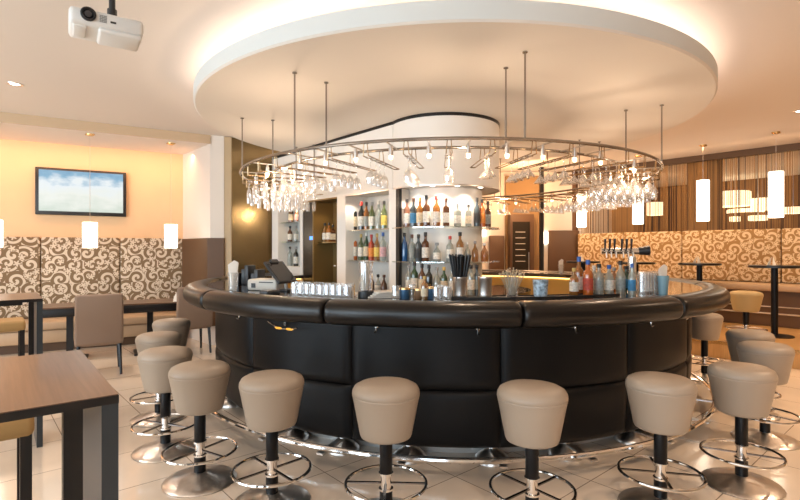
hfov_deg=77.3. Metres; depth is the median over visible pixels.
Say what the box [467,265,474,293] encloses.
bottle
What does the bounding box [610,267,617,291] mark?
bottle
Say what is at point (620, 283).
bottle
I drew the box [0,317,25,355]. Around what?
high chair
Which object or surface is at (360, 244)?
bottle
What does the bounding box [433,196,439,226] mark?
bottle
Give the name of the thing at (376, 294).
folder
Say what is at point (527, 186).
wall
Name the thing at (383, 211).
bottle
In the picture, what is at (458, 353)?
bar counter
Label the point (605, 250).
tap
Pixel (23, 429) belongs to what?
chair
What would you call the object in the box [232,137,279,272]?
wall
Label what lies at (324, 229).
bottle
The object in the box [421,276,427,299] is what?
bottle
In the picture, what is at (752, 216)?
lamp
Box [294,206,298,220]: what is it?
bottle
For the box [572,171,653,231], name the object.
wall
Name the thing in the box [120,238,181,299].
wall panel
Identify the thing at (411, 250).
bottle
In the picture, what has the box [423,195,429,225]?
bottle
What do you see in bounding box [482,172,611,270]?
wall
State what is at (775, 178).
pendant lamp
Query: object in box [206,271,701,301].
countertop
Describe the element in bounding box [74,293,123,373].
lounge chair
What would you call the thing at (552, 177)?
martini glass
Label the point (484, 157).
martini glass
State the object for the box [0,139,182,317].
wall
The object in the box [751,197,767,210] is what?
lamp
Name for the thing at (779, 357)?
bar stool
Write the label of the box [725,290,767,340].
bar stool
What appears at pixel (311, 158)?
spot lamp
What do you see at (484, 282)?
steel cup
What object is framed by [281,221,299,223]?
glass shelf
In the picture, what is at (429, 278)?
bottle
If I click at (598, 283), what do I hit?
bottle
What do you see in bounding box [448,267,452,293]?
bottle
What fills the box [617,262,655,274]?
pub table
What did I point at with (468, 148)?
spot lamp
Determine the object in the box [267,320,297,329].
sunglasses
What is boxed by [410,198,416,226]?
bottle
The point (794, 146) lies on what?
trim
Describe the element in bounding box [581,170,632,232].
curtain
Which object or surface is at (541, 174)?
pillar
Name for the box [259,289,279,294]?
card terminal
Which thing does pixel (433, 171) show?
wall
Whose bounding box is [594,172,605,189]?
martini glass
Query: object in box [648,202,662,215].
lamp
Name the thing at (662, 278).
napkin holder
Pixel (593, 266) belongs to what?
bottle
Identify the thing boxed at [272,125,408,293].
wall
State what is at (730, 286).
seat cushion
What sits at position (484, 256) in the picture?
bottle
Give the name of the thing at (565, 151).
spot lamp
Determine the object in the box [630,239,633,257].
tap
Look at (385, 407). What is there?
bar stool
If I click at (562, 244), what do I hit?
wall panel
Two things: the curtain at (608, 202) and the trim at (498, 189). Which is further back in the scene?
the curtain at (608, 202)
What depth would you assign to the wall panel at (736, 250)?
9.12 m
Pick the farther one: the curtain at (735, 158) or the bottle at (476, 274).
the curtain at (735, 158)
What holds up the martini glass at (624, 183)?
hanging from the glass rack at (580, 143)
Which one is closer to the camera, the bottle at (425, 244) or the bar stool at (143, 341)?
the bar stool at (143, 341)
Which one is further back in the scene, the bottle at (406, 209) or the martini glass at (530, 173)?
the bottle at (406, 209)
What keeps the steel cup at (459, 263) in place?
on the bar mat
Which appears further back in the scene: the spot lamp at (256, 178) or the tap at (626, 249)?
the spot lamp at (256, 178)
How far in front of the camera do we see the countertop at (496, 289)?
5.65 m
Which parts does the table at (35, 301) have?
leg, leg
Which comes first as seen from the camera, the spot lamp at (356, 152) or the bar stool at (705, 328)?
the spot lamp at (356, 152)
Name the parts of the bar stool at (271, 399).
seat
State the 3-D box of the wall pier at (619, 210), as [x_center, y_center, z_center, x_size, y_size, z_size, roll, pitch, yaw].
[4.976,-0.155,11.067,0.250,3.310,0.460,0,0,-42]
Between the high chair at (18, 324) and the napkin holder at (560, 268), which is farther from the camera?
the napkin holder at (560, 268)
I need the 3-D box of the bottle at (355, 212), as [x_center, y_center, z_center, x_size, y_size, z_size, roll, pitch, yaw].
[-0.608,-0.446,6.604,0.092,0.379,0.091,0,0,11]
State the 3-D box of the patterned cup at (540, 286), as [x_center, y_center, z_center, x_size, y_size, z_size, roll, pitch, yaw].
[1.051,0.284,3.742,0.116,0.125,0.116,0,0,0]
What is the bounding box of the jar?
[358,260,373,297]
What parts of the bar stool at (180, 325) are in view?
seat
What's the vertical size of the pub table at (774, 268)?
1.052 m
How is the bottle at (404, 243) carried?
on the glass shelf at (488, 261)
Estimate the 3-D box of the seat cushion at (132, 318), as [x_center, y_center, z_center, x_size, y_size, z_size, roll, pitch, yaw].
[-4.266,1.110,8.101,1.250,0.120,0.540,0,0,-29]
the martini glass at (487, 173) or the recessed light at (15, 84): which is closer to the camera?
the martini glass at (487, 173)
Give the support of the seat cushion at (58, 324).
on the bench at (135, 324)
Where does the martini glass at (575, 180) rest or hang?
hanging from the glass rack at (580, 143)
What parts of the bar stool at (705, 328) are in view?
seat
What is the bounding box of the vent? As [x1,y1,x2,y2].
[100,15,106,22]
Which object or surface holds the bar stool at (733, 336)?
on the floor at (600, 480)
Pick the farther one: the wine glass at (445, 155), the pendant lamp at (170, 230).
the pendant lamp at (170, 230)
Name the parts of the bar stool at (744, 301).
seat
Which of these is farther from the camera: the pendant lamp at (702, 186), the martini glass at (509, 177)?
the pendant lamp at (702, 186)
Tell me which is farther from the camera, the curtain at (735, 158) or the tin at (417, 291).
the curtain at (735, 158)
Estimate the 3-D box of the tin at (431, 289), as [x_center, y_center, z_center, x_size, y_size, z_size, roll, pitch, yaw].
[0.218,0.309,3.637,0.074,0.091,0.074,0,0,0]
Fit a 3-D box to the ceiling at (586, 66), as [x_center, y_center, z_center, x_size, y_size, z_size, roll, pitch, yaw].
[0.526,-1.555,6.017,5.570,0.150,5.570,0,0,0]
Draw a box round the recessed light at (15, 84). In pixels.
[6,82,23,86]
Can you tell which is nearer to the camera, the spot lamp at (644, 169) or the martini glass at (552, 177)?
the martini glass at (552, 177)
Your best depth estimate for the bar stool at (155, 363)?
3.62 m
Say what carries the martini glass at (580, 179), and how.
hanging from the glass rack at (580, 143)
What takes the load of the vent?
attached to the projector
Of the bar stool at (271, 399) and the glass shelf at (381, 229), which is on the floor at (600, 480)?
the bar stool at (271, 399)
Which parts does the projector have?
len glass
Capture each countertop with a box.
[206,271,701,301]
[359,285,530,295]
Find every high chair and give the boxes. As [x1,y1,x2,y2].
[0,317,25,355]
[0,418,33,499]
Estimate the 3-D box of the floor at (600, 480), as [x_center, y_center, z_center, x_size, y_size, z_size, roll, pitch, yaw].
[0.000,1.550,5.000,26.000,0.100,26.000,0,0,0]
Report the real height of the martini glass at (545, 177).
0.160 m
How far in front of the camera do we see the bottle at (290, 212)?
7.84 m
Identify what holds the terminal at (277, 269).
on the bar counter at (458, 353)
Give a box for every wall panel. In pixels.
[0,237,40,318]
[41,237,119,303]
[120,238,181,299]
[182,238,224,325]
[489,236,503,269]
[548,230,578,271]
[578,233,623,273]
[624,231,681,278]
[682,229,781,282]
[782,228,799,283]
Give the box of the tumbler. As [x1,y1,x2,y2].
[442,286,451,299]
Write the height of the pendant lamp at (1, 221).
1.650 m
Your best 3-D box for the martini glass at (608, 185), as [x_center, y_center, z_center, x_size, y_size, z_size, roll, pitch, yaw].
[1.926,-0.642,4.568,0.110,0.160,0.110,0,0,-44]
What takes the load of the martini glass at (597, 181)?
hanging from the glass rack at (580, 143)
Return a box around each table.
[0,292,42,447]
[0,350,118,499]
[43,303,88,357]
[123,298,176,355]
[566,261,599,270]
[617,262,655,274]
[678,263,721,280]
[748,265,799,338]
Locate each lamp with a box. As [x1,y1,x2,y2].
[0,220,2,247]
[82,133,97,247]
[164,142,177,247]
[243,172,271,183]
[255,162,283,175]
[289,153,314,167]
[316,149,337,164]
[348,145,365,161]
[386,142,396,159]
[427,141,430,157]
[465,140,470,157]
[499,141,511,157]
[532,142,551,159]
[544,232,547,243]
[560,145,585,161]
[577,167,585,226]
[584,149,612,164]
[616,157,649,171]
[629,167,659,179]
[632,155,643,223]
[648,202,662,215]
[696,144,709,220]
[725,190,749,207]
[729,208,762,212]
[748,215,767,220]
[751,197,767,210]
[768,131,783,217]
[785,206,799,213]
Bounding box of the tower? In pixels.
[600,239,650,291]
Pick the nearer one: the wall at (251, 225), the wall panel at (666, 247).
the wall at (251, 225)
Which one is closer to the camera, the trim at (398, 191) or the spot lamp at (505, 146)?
the spot lamp at (505, 146)
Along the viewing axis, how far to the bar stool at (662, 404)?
2.83 m
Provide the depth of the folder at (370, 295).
3.66 m
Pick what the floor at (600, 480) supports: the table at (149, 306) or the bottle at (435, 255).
the table at (149, 306)
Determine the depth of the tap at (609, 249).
4.28 m
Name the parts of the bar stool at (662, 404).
seat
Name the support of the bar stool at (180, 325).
on the floor at (600, 480)
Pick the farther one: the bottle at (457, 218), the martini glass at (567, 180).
the bottle at (457, 218)
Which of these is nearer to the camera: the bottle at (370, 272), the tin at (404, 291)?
the tin at (404, 291)
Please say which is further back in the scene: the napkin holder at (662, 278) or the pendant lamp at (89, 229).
the pendant lamp at (89, 229)
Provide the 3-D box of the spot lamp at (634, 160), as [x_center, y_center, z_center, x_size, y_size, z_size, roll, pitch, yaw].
[2.135,-0.770,4.568,0.253,0.120,0.230,0,0,0]
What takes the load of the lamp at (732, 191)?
hanging from the ceiling at (754, 45)
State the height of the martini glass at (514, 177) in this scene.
0.160 m
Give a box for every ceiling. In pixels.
[0,0,799,186]
[193,0,717,162]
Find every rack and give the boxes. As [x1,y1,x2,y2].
[237,265,264,284]
[239,51,663,205]
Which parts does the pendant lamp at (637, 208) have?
lamp shade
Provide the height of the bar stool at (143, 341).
0.768 m
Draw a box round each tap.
[603,239,607,257]
[608,239,611,257]
[613,239,616,257]
[620,239,624,257]
[625,239,628,257]
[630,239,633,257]
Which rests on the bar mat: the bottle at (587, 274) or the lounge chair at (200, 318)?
the bottle at (587, 274)
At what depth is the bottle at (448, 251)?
5.43 m
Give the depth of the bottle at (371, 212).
6.28 m
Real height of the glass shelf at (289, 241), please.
0.012 m
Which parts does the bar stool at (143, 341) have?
seat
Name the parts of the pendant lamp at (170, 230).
lamp shade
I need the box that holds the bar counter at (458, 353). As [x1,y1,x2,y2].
[183,269,730,468]
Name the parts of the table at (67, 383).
leg, leg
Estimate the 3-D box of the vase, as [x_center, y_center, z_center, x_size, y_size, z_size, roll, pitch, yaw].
[0.830,0.237,3.701,0.199,0.220,0.199,0,0,0]
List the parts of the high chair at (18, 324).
seat, leg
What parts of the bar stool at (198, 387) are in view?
seat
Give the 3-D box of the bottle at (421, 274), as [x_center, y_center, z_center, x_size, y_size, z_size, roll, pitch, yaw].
[0.235,0.303,5.337,0.079,0.314,0.078,0,0,3]
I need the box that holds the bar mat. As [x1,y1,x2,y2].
[450,292,619,298]
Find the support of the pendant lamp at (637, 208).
hanging from the ceiling at (754, 45)
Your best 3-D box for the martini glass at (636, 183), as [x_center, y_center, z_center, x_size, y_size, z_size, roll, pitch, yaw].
[2.069,-0.642,4.420,0.110,0.160,0.110,0,0,-44]
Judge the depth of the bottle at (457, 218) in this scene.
5.44 m
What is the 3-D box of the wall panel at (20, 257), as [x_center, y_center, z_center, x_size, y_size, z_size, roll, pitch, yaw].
[-6.080,0.425,7.459,1.171,1.250,0.100,0,0,-29]
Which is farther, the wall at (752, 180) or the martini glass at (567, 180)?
the wall at (752, 180)
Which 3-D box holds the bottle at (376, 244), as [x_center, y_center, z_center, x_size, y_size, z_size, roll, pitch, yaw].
[-0.287,-0.040,6.237,0.079,0.335,0.078,0,0,-10]
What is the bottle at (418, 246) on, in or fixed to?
on the glass shelf at (488, 261)
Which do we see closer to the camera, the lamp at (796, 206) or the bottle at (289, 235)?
the bottle at (289, 235)
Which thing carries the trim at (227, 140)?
attached to the wall at (251, 225)
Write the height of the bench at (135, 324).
0.450 m
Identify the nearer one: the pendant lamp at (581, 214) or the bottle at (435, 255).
the bottle at (435, 255)
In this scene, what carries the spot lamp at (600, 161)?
attached to the glass rack at (580, 143)
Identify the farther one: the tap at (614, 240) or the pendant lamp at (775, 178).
the pendant lamp at (775, 178)
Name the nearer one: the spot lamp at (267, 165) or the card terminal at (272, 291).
the card terminal at (272, 291)
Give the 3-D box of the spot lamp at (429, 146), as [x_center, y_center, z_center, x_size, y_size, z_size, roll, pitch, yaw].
[0.225,-0.770,3.873,0.058,0.120,0.328,0,0,0]
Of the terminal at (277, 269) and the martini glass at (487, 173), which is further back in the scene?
the terminal at (277, 269)
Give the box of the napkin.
[767,258,775,264]
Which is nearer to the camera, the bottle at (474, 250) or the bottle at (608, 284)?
the bottle at (608, 284)
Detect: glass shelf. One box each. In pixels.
[280,241,299,242]
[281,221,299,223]
[357,228,388,231]
[364,260,388,261]
[392,226,499,229]
[392,260,499,262]
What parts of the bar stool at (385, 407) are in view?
seat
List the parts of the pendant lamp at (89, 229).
lamp shade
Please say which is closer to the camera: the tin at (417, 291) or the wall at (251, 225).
the tin at (417, 291)
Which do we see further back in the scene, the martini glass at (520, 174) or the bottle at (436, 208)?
the bottle at (436, 208)
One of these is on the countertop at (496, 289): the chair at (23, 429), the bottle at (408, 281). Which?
the bottle at (408, 281)
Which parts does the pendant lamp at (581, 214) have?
lamp shade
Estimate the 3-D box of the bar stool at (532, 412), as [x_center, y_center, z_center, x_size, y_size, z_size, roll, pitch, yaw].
[0.721,1.116,2.730,0.468,0.768,0.468,0,0,5]
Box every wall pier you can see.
[612,170,635,232]
[688,160,721,230]
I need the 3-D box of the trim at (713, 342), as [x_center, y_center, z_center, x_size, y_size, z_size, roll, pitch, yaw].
[4.469,1.286,6.898,0.042,0.037,9.600,0,0,-42]
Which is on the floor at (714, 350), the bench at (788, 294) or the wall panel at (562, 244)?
the bench at (788, 294)
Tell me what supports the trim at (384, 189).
attached to the wall at (347, 267)
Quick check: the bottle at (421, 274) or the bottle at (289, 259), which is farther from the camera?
the bottle at (289, 259)
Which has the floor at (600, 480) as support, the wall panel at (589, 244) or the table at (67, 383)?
the table at (67, 383)
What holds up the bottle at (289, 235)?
on the glass shelf at (289, 241)
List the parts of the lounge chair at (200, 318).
backrest, leg, leg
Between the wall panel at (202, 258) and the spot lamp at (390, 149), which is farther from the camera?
the wall panel at (202, 258)
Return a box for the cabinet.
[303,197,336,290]
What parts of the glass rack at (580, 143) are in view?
hanging rod, hanging rod, glass rail, glass rail, glass rail, glass rail, glass rail, glass rail, glass rail, hanging rod, glass rail, glass rail, hanging rod, hanging rod, glass rail, glass rail, glass rail, glass rail, glass rail, glass rail, hanging rod, hanging rod, glass rail, hanging rod, glass rail, glass rail, glass rail, glass rail, glass rail, glass rail, glass rail, glass rail, glass rail, glass rail, glass rail, glass rail, glass rail, glass rail, glass rail, hanging rod, hanging rod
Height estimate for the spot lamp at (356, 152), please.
0.120 m
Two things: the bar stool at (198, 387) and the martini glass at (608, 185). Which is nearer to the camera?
the bar stool at (198, 387)
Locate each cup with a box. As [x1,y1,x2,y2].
[449,254,470,296]
[478,276,491,296]
[533,279,548,296]
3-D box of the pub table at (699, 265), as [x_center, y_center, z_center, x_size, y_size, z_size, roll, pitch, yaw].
[5.241,0.754,8.750,0.660,1.052,0.660,0,0,0]
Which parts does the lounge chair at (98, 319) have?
seat, backrest, leg, leg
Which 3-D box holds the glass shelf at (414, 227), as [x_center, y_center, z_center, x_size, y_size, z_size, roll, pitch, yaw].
[0.578,-0.251,5.694,1.330,0.012,0.677,0,0,-9]
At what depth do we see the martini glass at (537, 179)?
4.19 m
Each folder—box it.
[368,296,399,298]
[370,295,399,296]
[372,293,399,295]
[373,290,398,293]
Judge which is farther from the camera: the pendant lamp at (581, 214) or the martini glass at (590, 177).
the pendant lamp at (581, 214)
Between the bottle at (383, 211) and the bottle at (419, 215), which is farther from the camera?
the bottle at (383, 211)
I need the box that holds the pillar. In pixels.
[539,167,543,270]
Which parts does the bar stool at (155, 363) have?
seat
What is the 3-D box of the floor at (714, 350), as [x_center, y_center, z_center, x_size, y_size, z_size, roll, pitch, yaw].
[5.425,1.390,7.766,2.600,0.220,9.600,0,0,-42]
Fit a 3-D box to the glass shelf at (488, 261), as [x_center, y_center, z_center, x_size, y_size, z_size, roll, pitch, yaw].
[0.578,0.134,5.694,1.330,0.012,0.677,0,0,-9]
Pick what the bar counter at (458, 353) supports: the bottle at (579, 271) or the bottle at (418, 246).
the bottle at (579, 271)
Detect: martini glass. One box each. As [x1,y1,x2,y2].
[479,157,492,178]
[482,155,495,177]
[505,162,517,182]
[510,160,523,180]
[516,158,529,178]
[522,155,535,177]
[534,164,546,183]
[542,162,554,181]
[548,160,561,180]
[557,157,570,178]
[559,166,571,184]
[567,164,580,183]
[576,162,589,182]
[579,169,591,187]
[586,160,599,180]
[589,167,601,185]
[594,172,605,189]
[600,165,612,184]
[605,170,616,188]
[610,164,622,183]
[615,169,627,187]
[627,168,639,186]
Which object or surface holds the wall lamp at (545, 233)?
attached to the wall at (557, 220)
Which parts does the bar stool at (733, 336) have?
seat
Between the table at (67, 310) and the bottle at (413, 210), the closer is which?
the bottle at (413, 210)
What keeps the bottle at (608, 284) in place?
on the bar mat
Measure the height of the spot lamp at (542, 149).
0.120 m
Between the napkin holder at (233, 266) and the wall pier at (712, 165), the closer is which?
the napkin holder at (233, 266)
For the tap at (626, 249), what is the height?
0.162 m
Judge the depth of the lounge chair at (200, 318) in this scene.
7.14 m
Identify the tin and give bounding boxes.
[400,287,409,298]
[414,288,420,298]
[428,286,434,298]
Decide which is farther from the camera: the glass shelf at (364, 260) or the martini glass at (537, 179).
the glass shelf at (364, 260)
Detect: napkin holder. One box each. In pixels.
[227,260,238,291]
[558,259,563,273]
[657,264,668,293]
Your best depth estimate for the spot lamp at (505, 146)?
3.86 m
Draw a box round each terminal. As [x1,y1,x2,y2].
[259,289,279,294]
[263,259,296,291]
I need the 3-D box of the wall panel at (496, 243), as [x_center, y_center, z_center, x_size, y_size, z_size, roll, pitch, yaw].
[2.220,0.385,11.500,0.345,1.430,0.070,0,0,0]
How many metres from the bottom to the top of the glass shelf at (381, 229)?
0.012 m
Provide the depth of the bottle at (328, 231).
7.03 m
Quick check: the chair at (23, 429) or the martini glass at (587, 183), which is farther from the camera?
the martini glass at (587, 183)
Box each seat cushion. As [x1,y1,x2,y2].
[0,317,65,332]
[123,311,175,324]
[702,280,719,283]
[715,281,799,292]
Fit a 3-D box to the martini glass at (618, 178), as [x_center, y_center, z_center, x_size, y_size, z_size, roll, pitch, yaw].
[1.829,-0.642,4.224,0.110,0.160,0.110,0,0,-36]
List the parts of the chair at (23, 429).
seat, leg, leg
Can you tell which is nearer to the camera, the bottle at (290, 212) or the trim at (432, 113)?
the trim at (432, 113)
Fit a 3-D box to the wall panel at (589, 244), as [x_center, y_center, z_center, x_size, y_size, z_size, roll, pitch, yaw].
[4.415,0.100,11.008,0.100,0.940,1.032,0,0,-42]
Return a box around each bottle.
[287,226,292,241]
[287,247,292,265]
[288,205,293,221]
[293,247,298,265]
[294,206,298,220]
[322,223,326,241]
[326,223,330,241]
[331,225,334,241]
[354,211,356,229]
[354,241,357,259]
[358,202,363,229]
[358,234,363,259]
[363,232,368,259]
[364,202,368,228]
[368,234,373,259]
[368,271,374,286]
[369,202,374,228]
[374,233,379,259]
[375,200,380,225]
[380,232,385,256]
[381,201,386,227]
[381,275,386,287]
[402,233,407,260]
[404,199,409,227]
[406,265,410,292]
[409,234,414,257]
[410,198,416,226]
[411,262,417,292]
[415,234,421,261]
[416,197,422,225]
[418,264,425,287]
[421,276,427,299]
[422,232,428,261]
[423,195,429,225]
[426,265,432,285]
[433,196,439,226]
[433,243,440,261]
[440,267,447,293]
[443,198,448,226]
[446,236,453,261]
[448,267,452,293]
[454,204,460,226]
[456,232,463,253]
[465,204,471,225]
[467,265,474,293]
[472,241,477,261]
[474,198,479,225]
[474,265,479,292]
[480,199,484,226]
[480,243,488,260]
[485,201,490,227]
[569,268,578,294]
[576,257,583,292]
[583,260,592,294]
[592,265,597,289]
[594,264,603,294]
[604,265,613,293]
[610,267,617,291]
[615,261,625,294]
[622,266,628,290]
[628,263,635,290]
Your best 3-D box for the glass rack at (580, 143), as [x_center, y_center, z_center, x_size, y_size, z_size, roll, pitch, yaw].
[0.526,-1.095,6.017,4.686,0.769,4.686,0,0,13]
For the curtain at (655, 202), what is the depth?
10.04 m
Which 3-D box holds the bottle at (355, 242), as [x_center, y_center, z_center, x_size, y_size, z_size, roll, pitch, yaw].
[-0.600,-0.051,6.596,0.079,0.357,0.078,0,0,-2]
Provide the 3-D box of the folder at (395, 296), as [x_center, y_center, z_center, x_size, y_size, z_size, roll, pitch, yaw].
[-0.120,0.349,3.747,0.260,0.011,0.180,0,0,-11]
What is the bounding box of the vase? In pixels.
[499,267,524,296]
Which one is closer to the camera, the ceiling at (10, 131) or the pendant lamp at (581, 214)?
the ceiling at (10, 131)
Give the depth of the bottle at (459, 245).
5.44 m
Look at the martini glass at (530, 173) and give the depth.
3.82 m
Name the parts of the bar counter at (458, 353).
leather panel, leather panel, leather panel, leather panel, leather panel, leather panel, foot rail, leather panel, leather panel, leather panel, leather panel, leather panel, leather panel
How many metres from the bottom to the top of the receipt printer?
0.100 m
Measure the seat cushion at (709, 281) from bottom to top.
0.120 m
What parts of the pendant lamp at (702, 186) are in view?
lamp shade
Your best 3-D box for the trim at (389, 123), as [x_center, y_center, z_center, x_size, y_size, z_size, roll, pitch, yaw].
[-0.920,-1.462,7.019,0.404,0.035,2.986,0,0,-41]
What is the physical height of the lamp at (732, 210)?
0.860 m
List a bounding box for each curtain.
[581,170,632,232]
[634,163,685,231]
[686,159,719,230]
[720,151,789,229]
[790,150,797,227]
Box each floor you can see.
[0,337,799,499]
[691,322,799,368]
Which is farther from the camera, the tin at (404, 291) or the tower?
the tower
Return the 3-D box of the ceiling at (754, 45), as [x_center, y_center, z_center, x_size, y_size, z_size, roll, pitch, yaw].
[0.000,-1.860,5.000,26.000,0.100,26.000,0,0,0]
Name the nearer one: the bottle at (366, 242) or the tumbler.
the tumbler
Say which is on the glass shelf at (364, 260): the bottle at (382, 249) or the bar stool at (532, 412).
the bottle at (382, 249)
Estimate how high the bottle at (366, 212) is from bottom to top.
0.357 m
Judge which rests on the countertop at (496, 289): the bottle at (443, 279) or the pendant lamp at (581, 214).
the bottle at (443, 279)
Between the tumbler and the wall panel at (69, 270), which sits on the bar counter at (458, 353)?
the tumbler
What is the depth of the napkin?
7.46 m
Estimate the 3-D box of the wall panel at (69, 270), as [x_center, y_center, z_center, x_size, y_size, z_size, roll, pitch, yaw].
[-5.098,0.425,8.011,1.056,1.250,0.100,0,0,-29]
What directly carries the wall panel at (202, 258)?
attached to the wall at (203, 167)
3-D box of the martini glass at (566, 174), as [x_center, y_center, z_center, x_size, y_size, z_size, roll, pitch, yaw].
[1.288,-0.642,3.925,0.110,0.160,0.110,0,0,-20]
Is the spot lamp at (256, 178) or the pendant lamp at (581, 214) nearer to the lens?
the spot lamp at (256, 178)
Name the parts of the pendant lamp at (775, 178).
lamp shade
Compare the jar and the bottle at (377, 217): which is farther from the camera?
the bottle at (377, 217)
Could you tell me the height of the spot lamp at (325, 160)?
0.120 m
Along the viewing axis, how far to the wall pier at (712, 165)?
9.73 m
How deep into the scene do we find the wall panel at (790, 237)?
8.48 m
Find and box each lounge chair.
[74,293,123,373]
[176,287,212,352]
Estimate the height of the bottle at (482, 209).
0.314 m
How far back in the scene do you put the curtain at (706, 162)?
9.67 m
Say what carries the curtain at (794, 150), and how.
hanging from the wall at (557, 220)
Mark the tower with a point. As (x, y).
(645, 250)
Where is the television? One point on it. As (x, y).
(58, 191)
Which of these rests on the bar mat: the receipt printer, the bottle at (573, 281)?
the bottle at (573, 281)
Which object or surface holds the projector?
attached to the ceiling at (754, 45)
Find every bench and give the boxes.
[0,311,175,354]
[702,280,799,328]
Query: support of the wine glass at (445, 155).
hanging from the glass rack at (580, 143)
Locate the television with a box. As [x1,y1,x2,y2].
[35,167,125,216]
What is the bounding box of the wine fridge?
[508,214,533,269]
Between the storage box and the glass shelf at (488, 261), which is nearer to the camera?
the glass shelf at (488, 261)
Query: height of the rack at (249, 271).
0.200 m
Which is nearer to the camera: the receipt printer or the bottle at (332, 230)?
the receipt printer
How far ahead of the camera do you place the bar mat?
3.73 m
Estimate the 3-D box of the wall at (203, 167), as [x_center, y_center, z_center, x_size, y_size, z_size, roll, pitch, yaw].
[-3.310,-0.155,8.600,1.020,3.310,1.400,0,0,0]
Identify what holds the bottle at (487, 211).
on the glass shelf at (414, 227)
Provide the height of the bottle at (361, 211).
0.368 m
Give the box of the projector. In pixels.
[68,0,143,51]
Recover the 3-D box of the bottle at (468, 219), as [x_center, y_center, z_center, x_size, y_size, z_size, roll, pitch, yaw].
[0.754,-0.379,5.505,0.061,0.244,0.061,0,0,2]
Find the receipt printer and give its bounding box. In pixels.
[248,278,287,290]
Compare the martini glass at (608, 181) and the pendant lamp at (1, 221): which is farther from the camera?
the pendant lamp at (1, 221)
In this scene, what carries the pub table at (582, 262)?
on the floor at (714, 350)
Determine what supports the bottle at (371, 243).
on the glass shelf at (364, 260)
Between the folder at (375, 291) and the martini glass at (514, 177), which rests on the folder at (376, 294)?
the folder at (375, 291)
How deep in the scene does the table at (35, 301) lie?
3.81 m
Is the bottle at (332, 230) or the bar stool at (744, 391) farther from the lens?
the bottle at (332, 230)
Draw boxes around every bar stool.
[129,331,185,427]
[130,346,194,462]
[148,318,190,395]
[160,359,237,497]
[230,369,311,499]
[344,377,427,499]
[488,379,576,499]
[617,371,707,499]
[691,313,723,382]
[699,361,787,499]
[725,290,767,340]
[725,329,781,421]
[730,341,799,450]
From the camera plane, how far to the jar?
3.71 m
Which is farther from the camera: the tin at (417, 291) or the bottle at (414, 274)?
the bottle at (414, 274)
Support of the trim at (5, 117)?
attached to the wall at (203, 167)
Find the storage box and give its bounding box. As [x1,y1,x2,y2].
[287,266,299,273]
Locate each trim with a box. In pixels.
[0,112,210,143]
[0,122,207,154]
[224,137,231,275]
[273,122,392,158]
[345,189,388,195]
[393,112,499,127]
[393,184,499,195]
[396,188,401,290]
[580,143,799,175]
[692,338,799,353]
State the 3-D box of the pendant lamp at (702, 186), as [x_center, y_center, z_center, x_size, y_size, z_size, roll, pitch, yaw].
[5.224,-1.155,8.620,0.196,1.310,0.196,0,0,0]
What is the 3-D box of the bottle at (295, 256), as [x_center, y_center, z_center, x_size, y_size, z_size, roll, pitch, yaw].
[-1.613,0.099,7.755,0.079,0.303,0.078,0,0,0]
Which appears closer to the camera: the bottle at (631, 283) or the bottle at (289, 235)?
the bottle at (631, 283)
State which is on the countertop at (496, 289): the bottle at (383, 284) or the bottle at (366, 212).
the bottle at (383, 284)
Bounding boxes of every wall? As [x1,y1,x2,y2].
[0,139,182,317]
[183,136,223,344]
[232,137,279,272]
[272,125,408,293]
[393,115,498,290]
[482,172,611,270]
[505,176,538,269]
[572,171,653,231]
[654,175,799,231]
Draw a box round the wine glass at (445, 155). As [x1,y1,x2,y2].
[444,155,453,180]
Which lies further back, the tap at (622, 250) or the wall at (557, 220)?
the wall at (557, 220)
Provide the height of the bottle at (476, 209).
0.324 m
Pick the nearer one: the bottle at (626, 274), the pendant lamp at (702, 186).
the bottle at (626, 274)
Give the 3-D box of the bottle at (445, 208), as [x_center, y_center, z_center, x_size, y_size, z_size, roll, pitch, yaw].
[0.502,-0.411,5.457,0.066,0.308,0.066,0,0,-1]

